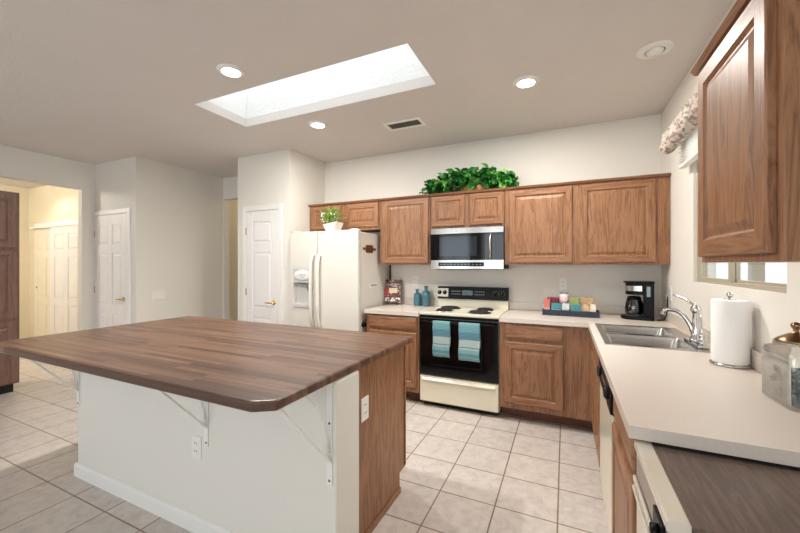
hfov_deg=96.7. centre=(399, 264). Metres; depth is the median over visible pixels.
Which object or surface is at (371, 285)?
magnet
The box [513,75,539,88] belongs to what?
recessed light
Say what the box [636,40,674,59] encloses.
recessed light
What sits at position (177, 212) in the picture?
wall
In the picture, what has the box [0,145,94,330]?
wall
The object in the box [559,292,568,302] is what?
candle jar
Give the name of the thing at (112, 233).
door
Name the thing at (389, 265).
power cord
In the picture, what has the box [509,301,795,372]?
backsplash
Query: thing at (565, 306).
box
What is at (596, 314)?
tray
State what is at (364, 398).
outlet
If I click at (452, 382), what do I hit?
stove
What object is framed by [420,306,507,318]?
cooktop
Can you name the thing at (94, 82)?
ceiling
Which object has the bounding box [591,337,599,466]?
base cabinet
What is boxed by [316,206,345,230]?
potted plant
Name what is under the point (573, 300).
snack packet
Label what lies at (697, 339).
faucet
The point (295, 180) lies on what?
wall
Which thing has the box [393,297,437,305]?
backsplash
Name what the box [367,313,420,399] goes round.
base cabinet
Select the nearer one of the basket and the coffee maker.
the coffee maker
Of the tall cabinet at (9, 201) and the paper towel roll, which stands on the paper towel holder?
the paper towel roll
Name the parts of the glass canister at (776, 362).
lid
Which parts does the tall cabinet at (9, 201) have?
door, door, door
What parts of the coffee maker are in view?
carafe handle, carafe lid, lid, water tank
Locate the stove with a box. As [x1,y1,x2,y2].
[420,286,508,415]
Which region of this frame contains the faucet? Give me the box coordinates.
[660,294,709,348]
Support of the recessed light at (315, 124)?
in the ceiling
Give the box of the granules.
[762,368,799,403]
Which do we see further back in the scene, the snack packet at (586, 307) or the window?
the snack packet at (586, 307)
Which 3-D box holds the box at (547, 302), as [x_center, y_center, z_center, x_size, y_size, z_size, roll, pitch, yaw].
[1.386,0.389,3.353,0.055,0.138,0.051,0,0,28]
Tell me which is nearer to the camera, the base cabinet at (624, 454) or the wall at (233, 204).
the base cabinet at (624, 454)
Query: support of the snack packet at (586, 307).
in the tray
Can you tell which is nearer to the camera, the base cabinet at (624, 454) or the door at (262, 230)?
the base cabinet at (624, 454)
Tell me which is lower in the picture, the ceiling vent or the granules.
the granules
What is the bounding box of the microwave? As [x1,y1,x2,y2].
[431,226,508,269]
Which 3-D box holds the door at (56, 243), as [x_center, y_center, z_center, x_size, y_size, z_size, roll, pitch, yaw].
[-5.550,0.331,5.790,1.840,2.100,0.120,0,0,25]
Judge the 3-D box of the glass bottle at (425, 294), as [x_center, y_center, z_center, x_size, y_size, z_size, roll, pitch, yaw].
[0.297,0.352,4.051,0.092,0.228,0.092,0,0,25]
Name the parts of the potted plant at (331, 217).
pot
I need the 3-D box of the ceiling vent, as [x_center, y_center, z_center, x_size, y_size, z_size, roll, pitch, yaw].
[0.045,-1.357,3.437,0.390,0.010,0.185,0,0,25]
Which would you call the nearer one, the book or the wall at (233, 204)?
the book
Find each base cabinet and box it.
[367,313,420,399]
[500,322,591,428]
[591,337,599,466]
[612,396,651,532]
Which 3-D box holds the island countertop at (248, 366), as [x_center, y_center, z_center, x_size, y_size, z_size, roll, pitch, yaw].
[-1.141,0.465,2.131,2.138,0.038,1.212,0,0,25]
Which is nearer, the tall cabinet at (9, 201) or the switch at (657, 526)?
the switch at (657, 526)
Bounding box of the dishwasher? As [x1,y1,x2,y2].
[597,358,615,532]
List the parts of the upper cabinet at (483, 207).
door, moulding, door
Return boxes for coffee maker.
[621,281,654,320]
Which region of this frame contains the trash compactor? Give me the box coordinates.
[632,439,799,532]
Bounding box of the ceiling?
[0,0,732,188]
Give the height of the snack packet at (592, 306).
0.108 m
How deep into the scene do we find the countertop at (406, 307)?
3.82 m
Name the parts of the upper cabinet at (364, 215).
door, moulding, door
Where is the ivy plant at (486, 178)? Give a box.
[419,163,519,194]
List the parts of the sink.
bowl, bowl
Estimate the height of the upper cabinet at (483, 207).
0.375 m
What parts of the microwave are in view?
door, handle, panel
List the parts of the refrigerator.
freezer door, handle, handle, fridge door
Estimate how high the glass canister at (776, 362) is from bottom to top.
0.275 m
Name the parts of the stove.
knob plate, handle, oven door, drawer, control panel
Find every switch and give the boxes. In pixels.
[152,290,165,299]
[649,504,664,532]
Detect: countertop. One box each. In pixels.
[0,316,412,411]
[364,297,437,315]
[499,301,799,467]
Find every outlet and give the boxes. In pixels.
[192,434,201,459]
[361,395,368,422]
[412,276,417,285]
[559,278,566,289]
[669,286,671,300]
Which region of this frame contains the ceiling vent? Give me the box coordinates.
[382,117,426,130]
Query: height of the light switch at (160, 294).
0.120 m
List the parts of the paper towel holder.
post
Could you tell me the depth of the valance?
2.18 m
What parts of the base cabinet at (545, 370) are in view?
drawer, door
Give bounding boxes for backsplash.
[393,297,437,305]
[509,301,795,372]
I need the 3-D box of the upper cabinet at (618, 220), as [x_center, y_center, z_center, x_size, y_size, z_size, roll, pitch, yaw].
[1.679,-0.378,3.327,1.317,0.747,0.346,0,0,25]
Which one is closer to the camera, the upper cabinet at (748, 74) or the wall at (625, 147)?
the upper cabinet at (748, 74)
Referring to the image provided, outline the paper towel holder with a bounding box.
[709,292,751,368]
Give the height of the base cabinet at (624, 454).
0.876 m
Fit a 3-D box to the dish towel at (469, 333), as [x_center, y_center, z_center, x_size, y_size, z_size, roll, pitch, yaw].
[0.632,0.703,3.253,0.198,0.346,0.037,0,0,25]
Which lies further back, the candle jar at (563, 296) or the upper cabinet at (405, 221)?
the upper cabinet at (405, 221)
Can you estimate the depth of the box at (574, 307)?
3.22 m
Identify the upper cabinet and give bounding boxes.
[308,199,379,232]
[379,194,430,264]
[430,188,504,228]
[504,173,670,264]
[690,0,799,262]
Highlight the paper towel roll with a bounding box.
[710,298,749,365]
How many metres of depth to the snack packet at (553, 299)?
3.37 m
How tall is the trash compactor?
0.853 m
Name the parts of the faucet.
spout, lever, deck plate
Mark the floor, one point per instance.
(464, 471)
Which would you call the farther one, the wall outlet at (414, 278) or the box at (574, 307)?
the wall outlet at (414, 278)
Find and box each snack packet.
[547,297,558,302]
[570,297,578,310]
[581,297,592,311]
[584,304,588,311]
[590,304,595,311]
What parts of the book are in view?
red panel, title panel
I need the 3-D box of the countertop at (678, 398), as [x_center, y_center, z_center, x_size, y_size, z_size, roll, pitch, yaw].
[1.192,0.444,2.270,1.318,0.121,2.677,0,0,25]
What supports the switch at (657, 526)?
attached to the trash compactor
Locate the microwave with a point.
(470, 248)
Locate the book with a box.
[384,280,401,302]
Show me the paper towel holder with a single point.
(729, 295)
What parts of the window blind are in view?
rail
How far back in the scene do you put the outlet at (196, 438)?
1.83 m
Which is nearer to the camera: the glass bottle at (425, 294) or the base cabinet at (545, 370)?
the base cabinet at (545, 370)
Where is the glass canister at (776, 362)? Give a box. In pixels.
[762,322,799,411]
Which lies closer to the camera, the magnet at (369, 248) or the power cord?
the magnet at (369, 248)
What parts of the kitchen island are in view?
baseboard, panel, panel trim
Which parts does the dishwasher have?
knob, knob, control panel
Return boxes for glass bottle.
[414,289,420,305]
[422,286,429,305]
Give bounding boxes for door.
[29,219,77,336]
[94,208,130,328]
[243,204,282,323]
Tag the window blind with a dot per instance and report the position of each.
(689, 146)
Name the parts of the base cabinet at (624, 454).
door, drawer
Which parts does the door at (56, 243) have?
casing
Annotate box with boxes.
[544,299,550,309]
[551,303,561,309]
[562,303,569,310]
[571,304,580,310]
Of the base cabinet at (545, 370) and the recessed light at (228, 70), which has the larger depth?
the base cabinet at (545, 370)
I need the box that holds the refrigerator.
[290,228,387,331]
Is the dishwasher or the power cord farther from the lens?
the power cord
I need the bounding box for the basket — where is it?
[461,184,489,190]
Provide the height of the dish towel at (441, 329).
0.336 m
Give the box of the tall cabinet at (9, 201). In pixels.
[0,190,18,394]
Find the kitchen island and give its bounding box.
[28,346,405,532]
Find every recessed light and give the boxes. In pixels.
[216,63,245,78]
[308,121,327,128]
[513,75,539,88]
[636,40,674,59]
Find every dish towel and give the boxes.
[432,320,450,357]
[458,322,479,361]
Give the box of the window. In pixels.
[697,159,786,292]
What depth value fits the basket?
3.64 m
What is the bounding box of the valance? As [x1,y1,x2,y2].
[659,89,697,153]
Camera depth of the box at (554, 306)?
3.30 m
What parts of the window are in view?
pane, sash, sash, pane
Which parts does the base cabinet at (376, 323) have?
drawer, door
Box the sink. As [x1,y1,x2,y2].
[595,323,709,352]
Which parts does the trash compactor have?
drawer, control panel, edge trim, rail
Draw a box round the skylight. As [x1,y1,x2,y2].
[208,44,428,118]
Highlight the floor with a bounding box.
[0,357,608,532]
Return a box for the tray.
[542,308,599,317]
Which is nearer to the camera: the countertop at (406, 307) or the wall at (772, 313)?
the wall at (772, 313)
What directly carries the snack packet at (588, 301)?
in the tray
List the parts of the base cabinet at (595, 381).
false drawer, door, false drawer, door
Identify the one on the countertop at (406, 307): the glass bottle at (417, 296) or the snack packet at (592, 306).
the glass bottle at (417, 296)
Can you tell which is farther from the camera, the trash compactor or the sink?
the sink
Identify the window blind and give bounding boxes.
[679,126,697,168]
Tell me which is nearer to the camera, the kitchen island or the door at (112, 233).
the kitchen island
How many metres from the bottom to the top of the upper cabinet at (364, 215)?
0.342 m
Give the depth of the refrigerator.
3.89 m
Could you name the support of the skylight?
attached to the ceiling
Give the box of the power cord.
[389,265,390,279]
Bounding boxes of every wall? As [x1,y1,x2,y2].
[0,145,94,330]
[0,185,77,338]
[95,156,222,323]
[223,114,660,319]
[229,199,237,319]
[238,149,324,324]
[661,0,799,367]
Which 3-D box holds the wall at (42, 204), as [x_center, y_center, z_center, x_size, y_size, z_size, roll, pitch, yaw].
[-6.222,0.009,4.030,2.880,2.743,4.080,0,0,25]
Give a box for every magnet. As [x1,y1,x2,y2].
[363,245,375,252]
[369,283,376,287]
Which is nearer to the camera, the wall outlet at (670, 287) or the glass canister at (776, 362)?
the glass canister at (776, 362)
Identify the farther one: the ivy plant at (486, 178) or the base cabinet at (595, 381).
the ivy plant at (486, 178)
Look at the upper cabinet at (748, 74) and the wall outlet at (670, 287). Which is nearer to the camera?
the upper cabinet at (748, 74)
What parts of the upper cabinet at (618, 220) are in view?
door, moulding, door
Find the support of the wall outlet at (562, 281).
attached to the wall at (625, 147)

